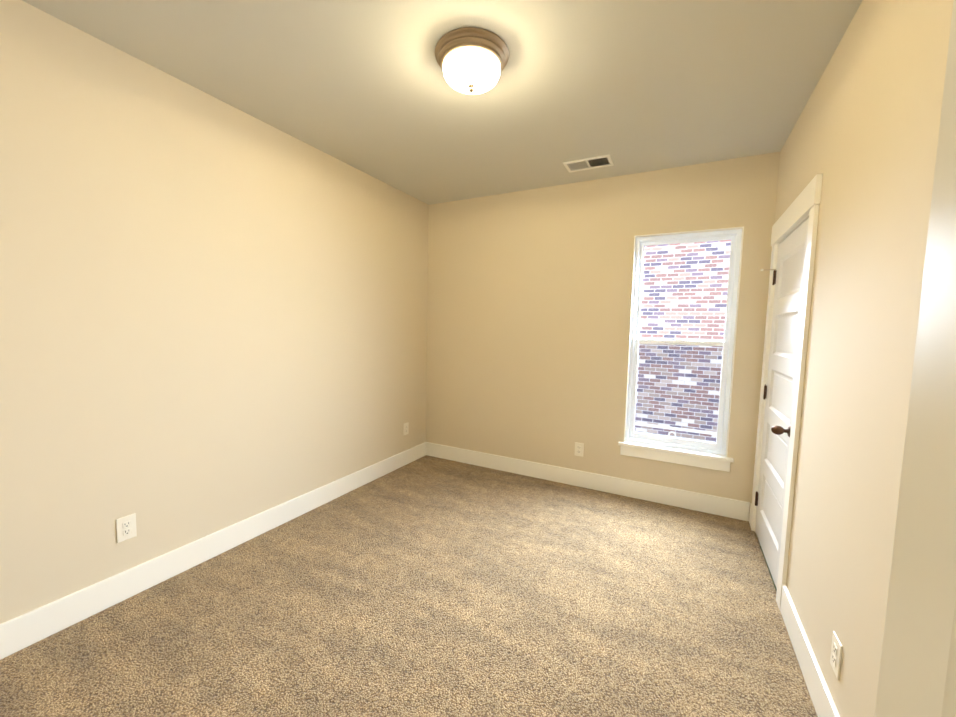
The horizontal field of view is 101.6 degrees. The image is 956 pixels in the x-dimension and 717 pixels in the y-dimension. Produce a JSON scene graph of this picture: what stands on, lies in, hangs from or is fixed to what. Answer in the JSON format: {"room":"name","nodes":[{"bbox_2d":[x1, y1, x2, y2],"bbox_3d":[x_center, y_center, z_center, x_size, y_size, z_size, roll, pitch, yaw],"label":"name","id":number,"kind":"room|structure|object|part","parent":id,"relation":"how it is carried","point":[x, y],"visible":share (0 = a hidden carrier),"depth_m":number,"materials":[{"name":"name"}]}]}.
{"room":"empty bedroom","nodes":[
{"label":"empty bedroom","id":0,"kind":"room"},
{"bbox_2d":[0,0,428,623],"bbox_3d":[-1.505,-0.120,2.614,0.120,2.840,4.094,4,5,27],"label":"wall","id":1,"kind":"structure","parent":0,"point":[212,314],"depth_m":2.12,"materials":[{"name":"beige paint"}]},
{"bbox_2d":[116,513,136,542],"bbox_3d":[-1.809,0.873,2.007,0.009,0.125,0.080,4,5,27],"label":"electrical outlet","id":2,"kind":"object","parent":1,"relation":"attached to","point":[125,527],"visible":1,"depth_m":2.00,"materials":[{"name":"beige plastic"}]},
{"bbox_2d":[0,442,425,659],"bbox_3d":[-1.472,1.125,2.681,0.016,0.150,3.854,4,5,27],"label":"baseboard","id":3,"kind":"structure","parent":1,"relation":"attached to","point":[22,631],"depth_m":2.17,"materials":[{"name":"white paint"}]},
{"bbox_2d":[403,422,408,434],"bbox_3d":[-0.744,0.729,4.041,0.009,0.125,0.080,4,5,27],"label":"electrical outlet","id":4,"kind":"object","parent":1,"relation":"attached to","point":[406,429],"visible":1,"depth_m":4.04,"materials":[{"name":"beige plastic"}]},
{"bbox_2d":[0,455,817,716],"bbox_3d":[-0.138,1.333,1.997,3.033,0.100,3.854,4,5,27],"label":"floor","id":5,"kind":"structure","parent":0,"point":[427,586],"depth_m":1.90,"materials":[{"name":"carpet"}]},
{"bbox_2d":[22,0,861,204],"bbox_3d":[-0.076,-1.497,1.773,3.273,0.100,4.094,4,5,27],"label":"ceiling","id":6,"kind":"structure","parent":0,"point":[628,86],"depth_m":2.01,"materials":[{"name":"grey paint"}]},
{"bbox_2d":[435,27,508,93],"bbox_3d":[-0.031,-1.369,1.875,0.355,0.170,0.355,4,5,27],"label":"ceiling light","id":7,"kind":"object","parent":6,"relation":"attached to","point":[471,60],"visible":1,"depth_m":1.78,"materials":[{"name":"white glass"}]},
{"bbox_3d":[-0.031,-1.361,1.875,0.276,0.094,0.276,4,5,27],"label":"glass","id":8,"kind":"part","parent":7,"relation":"part of","materials":[{"name":"white glass"}]},
{"bbox_2d":[563,154,613,172],"bbox_3d":[0.865,-1.523,3.052,0.352,0.009,0.198,4,5,27],"label":"ceiling vent","id":9,"kind":"object","parent":6,"relation":"in","point":[590,163],"visible":0.98,"depth_m":3.05,"materials":[{"name":"white metal"}]},
{"bbox_2d":[426,152,779,511],"bbox_3d":[0.812,-0.151,3.646,3.033,2.840,0.120,4,5,27],"label":"wall","id":10,"kind":"structure","parent":0,"point":[528,309],"depth_m":3.55,"materials":[{"name":"beige paint"}]},
{"bbox_2d":[574,442,583,456],"bbox_3d":[0.928,0.835,3.579,0.080,0.125,0.009,4,5,27],"label":"electrical outlet","id":11,"kind":"object","parent":10,"relation":"attached to","point":[579,448],"visible":1,"depth_m":3.58,"materials":[{"name":"beige plastic"}]},
{"bbox_2d":[426,442,749,520],"bbox_3d":[0.753,1.094,3.684,3.001,0.150,0.016,4,5,27],"label":"baseboard","id":12,"kind":"structure","parent":10,"relation":"attached to","point":[716,505],"depth_m":3.49,"materials":[{"name":"white paint"}]},
{"bbox_2d":[618,229,741,471],"bbox_3d":[1.645,-0.071,3.194,0.845,1.865,0.158,4,5,27],"label":"window","id":13,"kind":"structure","parent":10,"relation":"in","point":[738,234],"depth_m":3.18,"materials":[{"name":"white plastic"}]},
{"bbox_3d":[1.616,0.803,3.243,0.845,0.113,0.113,4,5,27],"label":"window sill apron","id":14,"kind":"part","parent":13,"relation":"part of","materials":[{"name":"white wood"}]},
{"bbox_2d":[635,343,721,441],"bbox_3d":[1.673,0.289,3.290,0.681,0.847,0.001,4,5,27],"label":"screen","id":15,"kind":"object","parent":13,"relation":"attached to","point":[688,390],"depth_m":3.28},
{"label":"glass","id":16,"kind":"part","parent":13,"relation":"part of","materials":[{"name":"clear glass"}]},
{"bbox_3d":[1.653,0.276,3.250,0.681,0.879,0.030,4,5,27],"label":"window sash","id":17,"kind":"part","parent":13,"relation":"part of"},
{"bbox_3d":[1.684,-0.542,3.211,0.681,0.859,0.024,4,5,27],"label":"window sash","id":18,"kind":"part","parent":13,"relation":"part of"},
{"bbox_2d":[624,226,743,456],"bbox_3d":[1.655,-0.133,3.205,0.765,1.760,0.121,4,5,27],"label":"liner","id":19,"kind":"object","parent":10,"relation":"attached to","point":[695,231],"visible":0.74,"depth_m":3.05,"materials":[{"name":"white paint"}]},
{"bbox_2d":[755,0,952,716],"bbox_3d":[1.289,0.056,1.164,0.120,2.840,4.094,4,5,27],"label":"wall","id":20,"kind":"structure","parent":0,"point":[863,136],"depth_m":1.34,"materials":[{"name":"beige paint"}]},
{"bbox_2d":[755,270,776,505],"bbox_3d":[2.031,0.227,2.757,0.016,1.687,0.032,4,5,27],"label":"closet door hinges","id":21,"kind":"object","parent":20,"relation":"attached to","point":[765,386],"visible":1,"depth_m":2.75,"materials":[{"name":"brown metal"}]},
{"bbox_2d":[755,218,808,587],"bbox_3d":[1.866,0.262,2.390,0.035,2.036,0.800,4,5,27],"label":"closet door leaf","id":22,"kind":"structure","parent":20,"relation":"in","point":[791,255],"depth_m":2.39,"materials":[{"name":"white paint"}]},
{"bbox_2d":[771,425,790,436],"bbox_3d":[1.656,0.394,2.133,0.086,0.062,0.062,4,5,27],"label":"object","id":23,"kind":"structure","parent":22,"relation":"attached to","point":[777,430],"depth_m":2.12,"materials":[{"name":"brown metal"}]},
{"bbox_2d":[750,173,822,609],"bbox_3d":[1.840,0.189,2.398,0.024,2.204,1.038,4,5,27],"label":"trim","id":24,"kind":"structure","parent":20,"relation":"attached to","point":[804,204],"depth_m":2.01,"materials":[{"name":"white paint"}]},
{"bbox_2d":[780,584,839,716],"bbox_3d":[0.947,1.326,0.807,0.016,0.150,2.755,4,5,27],"label":"baseboard","id":25,"kind":"structure","parent":20,"relation":"attached to","point":[820,695],"depth_m":1.61,"materials":[{"name":"white paint"}]},
{"bbox_2d":[830,631,842,679],"bbox_3d":[1.267,1.049,1.382,0.009,0.125,0.080,4,5,27],"label":"electrical outlet","id":26,"kind":"object","parent":20,"relation":"attached to","point":[836,654],"visible":1,"depth_m":1.37,"materials":[{"name":"beige plastic"}]},
{"bbox_3d":[-1.028,0.087,0.132,3.033,2.840,0.120,4,5,27],"label":"wall","id":27,"kind":"structure","parent":0,"visible":0},
{"bbox_2d":[875,0,955,716],"bbox_3d":[0.276,0.412,0.055,0.035,2.036,0.888,4,5,27],"label":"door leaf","id":28,"kind":"structure","parent":27,"relation":"in","point":[917,675],"depth_m":0.39,"materials":[{"name":"beige paint"}]},
{"label":"outside","id":29,"kind":"structure","parent":0,"visible":0},
{"bbox_2d":[635,422,716,436],"bbox_3d":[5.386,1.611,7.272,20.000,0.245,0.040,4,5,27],"label":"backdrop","id":30,"kind":"structure","parent":29,"point":[672,428],"depth_m":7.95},
{"bbox_2d":[634,240,730,441],"bbox_3d":[5.486,-2.499,6.966,20.000,11.000,0.001,4,5,27],"label":"brick wall","id":31,"kind":"structure","parent":29,"point":[684,291],"depth_m":7.82,"materials":[{"name":"multicoloured brick"}]},
{"bbox_2d":[760,546,776,591],"bbox_3d":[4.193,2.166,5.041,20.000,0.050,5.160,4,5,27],"label":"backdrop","id":32,"kind":"structure","parent":29,"point":[768,569],"depth_m":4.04,"materials":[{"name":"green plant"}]}
]}

